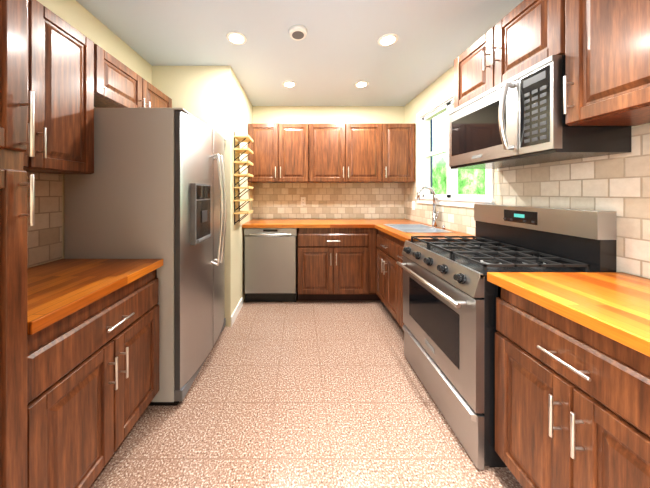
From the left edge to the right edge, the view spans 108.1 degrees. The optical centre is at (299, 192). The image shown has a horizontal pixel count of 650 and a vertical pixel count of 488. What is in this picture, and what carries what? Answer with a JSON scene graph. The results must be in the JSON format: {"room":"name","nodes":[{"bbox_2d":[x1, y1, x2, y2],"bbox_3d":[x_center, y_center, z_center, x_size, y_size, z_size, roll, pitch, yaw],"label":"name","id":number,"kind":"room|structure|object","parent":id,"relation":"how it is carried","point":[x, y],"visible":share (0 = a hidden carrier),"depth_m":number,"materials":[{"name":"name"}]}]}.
{"room":"kitchen","nodes":[
{"label":"kitchen","id":0,"kind":"room"},
{"bbox_2d":[28,0,151,267],"bbox_3d":[-1.480,0.030,1.100,0.120,2.500,4.640,0,0,0],"label":"wall","id":1,"kind":"structure","parent":0,"point":[75,14],"depth_m":1.62,"materials":[{"name":"beige paint"}]},
{"bbox_2d":[27,172,61,267],"bbox_3d":[-1.417,0.140,1.052,0.006,0.495,0.685,0,0,0],"label":"backsplash","id":2,"kind":"structure","parent":1,"relation":"attached to","point":[44,238],"depth_m":1.30,"materials":[{"name":"tile"}]},
{"bbox_2d":[23,0,93,173],"bbox_3d":[-1.287,-0.497,1.044,0.250,0.775,0.663,0,0,0],"label":"upper cabinet","id":3,"kind":"object","parent":1,"relation":"attached to","point":[60,67],"visible":0.65,"depth_m":1.17,"materials":[{"name":"brown wood"}]},
{"bbox_2d":[94,43,171,107],"bbox_3d":[-1.287,-0.738,1.792,0.250,0.295,0.825,0,0,0],"label":"upper cabinet","id":4,"kind":"object","parent":1,"relation":"attached to","point":[118,84],"visible":0.48,"depth_m":1.58,"materials":[{"name":"brown wood"}]},
{"bbox_2d":[152,66,252,326],"bbox_3d":[-1.042,0.030,2.775,0.755,2.500,1.050,0,0,0],"label":"wall","id":5,"kind":"structure","parent":0,"point":[216,99],"depth_m":2.25,"materials":[{"name":"beige paint"}]},
{"bbox_2d":[231,297,242,326],"bbox_3d":[-0.659,1.235,2.462,0.012,0.090,0.425,0,0,0],"label":"baseboard","id":6,"kind":"structure","parent":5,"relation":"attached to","point":[236,311],"depth_m":2.43,"materials":[{"name":"white"}]},
{"bbox_2d":[234,131,252,224],"bbox_3d":[-0.588,-0.150,2.460,0.150,0.940,0.250,0,0,0],"label":"wine rack","id":7,"kind":"object","parent":5,"relation":"attached to","point":[243,150],"visible":0.98,"depth_m":2.38,"materials":[{"name":"beige wood"}]},
{"bbox_2d":[76,0,522,105],"bbox_3d":[0.025,-1.250,1.100,3.130,0.060,4.640,0,0,0],"label":"ceiling","id":8,"kind":"structure","parent":0,"point":[335,55],"depth_m":1.88,"materials":[{"name":"white paint"}]},
{"bbox_2d":[226,31,246,44],"bbox_3d":[-0.500,-1.216,1.850,0.158,0.007,0.158,0,0,0],"label":"recessed light","id":9,"kind":"object","parent":8,"relation":"in","point":[235,38],"visible":1,"depth_m":1.84,"materials":[{"name":"white"}]},
{"bbox_2d":[282,81,295,87],"bbox_3d":[-0.120,-1.216,2.630,0.158,0.007,0.158,0,0,0],"label":"recessed light","id":10,"kind":"object","parent":8,"relation":"in","point":[289,84],"visible":1,"depth_m":2.62,"materials":[{"name":"white"}]},
{"bbox_2d":[289,25,306,39],"bbox_3d":[-0.015,-1.204,1.770,0.140,0.032,0.140,0,0,0],"label":"smoke detector","id":11,"kind":"object","parent":8,"relation":"attached to","point":[297,32],"visible":1,"depth_m":1.74,"materials":[{"name":"white plastic"}]},
{"bbox_2d":[354,81,368,87],"bbox_3d":[0.690,-1.216,2.630,0.158,0.007,0.158,0,0,0],"label":"recessed light","id":12,"kind":"object","parent":8,"relation":"in","point":[360,84],"visible":1,"depth_m":2.62,"materials":[{"name":"white"}]},
{"bbox_2d":[377,33,398,45],"bbox_3d":[0.700,-1.216,1.870,0.158,0.007,0.158,0,0,0],"label":"recessed light","id":13,"kind":"object","parent":8,"relation":"in","point":[389,39],"visible":1,"depth_m":1.86,"materials":[{"name":"white"}]},
{"bbox_2d":[90,294,522,487],"bbox_3d":[0.025,1.310,1.100,3.130,0.060,4.640,0,0,0],"label":"floor","id":14,"kind":"structure","parent":0,"point":[316,394],"depth_m":1.33,"materials":[{"name":"tile"}]},
{"bbox_2d":[0,0,34,487],"bbox_3d":[-1.095,0.198,0.228,0.644,2.165,0.955,0,0,0],"label":"pantry cabinet","id":15,"kind":"object","parent":14,"relation":"on","point":[14,143],"visible":1,"depth_m":0.67,"materials":[{"name":"brown wood"}]},
{"bbox_2d":[27,269,158,487],"bbox_3d":[-1.104,0.856,1.052,0.624,0.848,0.680,0,0,0],"label":"base cabinet","id":16,"kind":"object","parent":14,"relation":"on","point":[92,379],"visible":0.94,"depth_m":0.93,"materials":[{"name":"brown wood"}]},
{"bbox_2d":[27,259,162,334],"bbox_3d":[-1.111,0.410,1.052,0.602,0.040,0.685,0,0,0],"label":"countertop","id":17,"kind":"structure","parent":16,"relation":"on","point":[58,290],"depth_m":1.02,"materials":[{"name":"orange wood"}]},
{"bbox_2d":[64,108,225,405],"bbox_3d":[-0.992,0.385,1.818,0.833,1.790,0.832,0,0,0],"label":"refrigerator","id":18,"kind":"object","parent":14,"relation":"on","point":[153,186],"visible":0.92,"depth_m":1.40,"materials":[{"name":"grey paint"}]},
{"bbox_2d":[244,228,296,301],"bbox_3d":[-0.343,0.844,2.968,0.605,0.872,0.604,0,0,0],"label":"dishwasher","id":19,"kind":"object","parent":14,"relation":"on","point":[270,264],"visible":0.98,"depth_m":2.70,"materials":[{"name":"grey metal"}]},
{"bbox_2d":[297,228,380,299],"bbox_3d":[0.716,0.841,2.979,1.492,0.878,0.633,0,0,0],"label":"base cabinet","id":20,"kind":"object","parent":14,"relation":"on","point":[336,263],"visible":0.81,"depth_m":2.70,"materials":[{"name":"brown wood"}]},
{"bbox_2d":[242,219,423,227],"bbox_3d":[0.403,0.380,2.981,2.127,0.040,0.631,0,0,0],"label":"countertop","id":21,"kind":"structure","parent":20,"relation":"on","point":[326,223],"depth_m":2.77,"materials":[{"name":"orange wood"}]},
{"bbox_2d":[374,224,423,241],"bbox_3d":[0.907,0.380,2.249,0.113,0.040,0.810,0,0,0],"label":"countertop","id":22,"kind":"structure","parent":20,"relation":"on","point":[400,235],"depth_m":2.14,"materials":[{"name":"orange wood"}]},
{"bbox_2d":[413,233,472,238],"bbox_3d":[1.169,0.380,1.994,0.360,0.040,0.300,0,0,0],"label":"countertop","id":23,"kind":"structure","parent":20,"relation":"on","point":[419,234],"depth_m":2.04,"materials":[{"name":"orange wood"}]},
{"bbox_2d":[383,224,453,232],"bbox_3d":[1.169,0.452,2.400,0.443,0.196,0.556,0,0,0],"label":"sink basin","id":24,"kind":"object","parent":23,"relation":"in","point":[414,228],"visible":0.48,"depth_m":2.39,"materials":[{"name":"silver metal"}]},
{"bbox_2d":[424,224,475,238],"bbox_3d":[1.419,0.380,2.249,0.092,0.040,0.810,0,0,0],"label":"countertop","id":25,"kind":"structure","parent":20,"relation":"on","point":[424,224],"depth_m":2.14,"materials":[{"name":"orange wood"}]},
{"bbox_2d":[417,186,445,229],"bbox_3d":[1.334,0.143,2.395,0.211,0.430,0.198,0,0,0],"label":"faucet","id":26,"kind":"object","parent":25,"relation":"on","point":[435,215],"visible":1,"depth_m":2.46,"materials":[{"name":"silver metal"}]},
{"bbox_2d":[376,230,404,327],"bbox_3d":[1.154,0.841,2.280,0.624,0.878,0.868,0,0,0],"label":"base cabinet","id":27,"kind":"object","parent":14,"relation":"on","point":[389,277],"visible":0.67,"depth_m":2.29,"materials":[{"name":"brown wood"}]},
{"bbox_2d":[396,204,615,469],"bbox_3d":[1.094,0.682,1.457,0.712,1.195,0.764,0,0,0],"label":"gas range","id":28,"kind":"object","parent":14,"relation":"on","point":[450,293],"visible":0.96,"depth_m":1.23,"materials":[{"name":"silver metal"}]},
{"bbox_2d":[495,286,649,487],"bbox_3d":[1.154,0.841,0.234,0.624,0.878,1.668,0,0,0],"label":"base cabinet","id":29,"kind":"object","parent":14,"relation":"on","point":[572,404],"visible":0.96,"depth_m":0.78,"materials":[{"name":"brown wood"}]},
{"bbox_2d":[487,272,649,356],"bbox_3d":[1.158,0.380,0.234,0.616,0.040,1.669,0,0,0],"label":"countertop","id":30,"kind":"structure","parent":29,"relation":"on","point":[614,306],"depth_m":0.82,"materials":[{"name":"orange wood"}]},
{"bbox_2d":[253,106,404,218],"bbox_3d":[0.025,0.030,3.360,2.890,2.500,0.120,0,0,0],"label":"wall","id":31,"kind":"structure","parent":0,"point":[328,114],"depth_m":3.30,"materials":[{"name":"beige paint"}]},
{"bbox_2d":[248,124,315,182],"bbox_3d":[-0.244,-0.512,3.131,0.835,0.746,0.322,0,0,0],"label":"upper cabinet","id":32,"kind":"object","parent":31,"relation":"attached to","point":[282,153],"depth_m":2.97,"materials":[{"name":"brown wood"}]},
{"bbox_2d":[253,183,403,217],"bbox_3d":[0.400,0.110,3.297,2.129,0.495,0.006,0,0,0],"label":"backsplash","id":33,"kind":"structure","parent":31,"relation":"attached to","point":[340,200],"depth_m":3.29,"materials":[{"name":"tile"}]},
{"bbox_2d":[301,197,305,204],"bbox_3d":[0.045,0.115,3.289,0.070,0.114,0.007,0,0,0],"label":"electrical outlet","id":34,"kind":"object","parent":33,"relation":"attached to","point":[303,200],"visible":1,"depth_m":3.29,"materials":[{"name":"white plastic"}]},
{"bbox_2d":[316,124,387,182],"bbox_3d":[0.577,-0.512,3.131,1.054,0.746,0.322,0,0,0],"label":"upper cabinet","id":35,"kind":"object","parent":31,"relation":"attached to","point":[333,153],"depth_m":2.97,"materials":[{"name":"brown wood"}]},
{"bbox_2d":[388,124,414,182],"bbox_3d":[1.221,-0.512,3.131,0.483,0.746,0.322,0,0,0],"label":"upper cabinet","id":36,"kind":"object","parent":31,"relation":"attached to","point":[401,137],"depth_m":2.97,"materials":[{"name":"brown wood"}]},
{"bbox_2d":[405,66,649,278],"bbox_3d":[1.530,0.030,1.100,0.120,2.500,4.640,0,0,0],"label":"wall","id":37,"kind":"structure","parent":0,"point":[439,87],"depth_m":2.71,"materials":[{"name":"beige paint"}]},
{"bbox_2d":[415,89,494,207],"bbox_3d":[1.500,-0.430,2.350,0.120,1.110,1.170,0,0,0],"label":"window","id":38,"kind":"structure","parent":37,"relation":"in","point":[451,197],"depth_m":2.44,"materials":[{"name":"white"}]},
{"bbox_2d":[454,0,564,107],"bbox_3d":[1.274,-0.799,1.383,0.344,0.382,0.725,0,0,0],"label":"upper cabinet","id":39,"kind":"object","parent":37,"relation":"attached to","point":[523,35],"visible":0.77,"depth_m":1.27,"materials":[{"name":"brown wood"}]},
{"bbox_2d":[448,55,630,168],"bbox_3d":[1.240,-0.390,1.383,0.411,0.424,0.717,0,0,0],"label":"over-the-range microwave","id":40,"kind":"object","parent":39,"relation":"attached to","point":[518,119],"visible":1,"depth_m":1.16,"materials":[{"name":"silver metal"}]},
{"bbox_2d":[404,124,649,277],"bbox_3d":[1.467,0.035,1.097,0.006,0.645,4.394,0,0,0],"label":"backsplash","id":41,"kind":"structure","parent":37,"relation":"attached to","point":[619,184],"depth_m":1.18,"materials":[{"name":"tile"}]},
{"bbox_2d":[563,0,649,125],"bbox_3d":[1.293,-0.640,0.627,0.306,0.700,0.779,0,0,0],"label":"upper cabinet","id":42,"kind":"object","parent":37,"relation":"attached to","point":[606,79],"visible":1,"depth_m":0.87,"materials":[{"name":"brown wood"}]},
{"label":"outside","id":43,"kind":"structure","parent":0,"visible":0},
{"bbox_2d":[433,111,484,194],"bbox_3d":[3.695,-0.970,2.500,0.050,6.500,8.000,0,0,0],"label":"foliage","id":44,"kind":"object","parent":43,"point":[471,181],"visible":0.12,"depth_m":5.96,"materials":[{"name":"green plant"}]}
]}

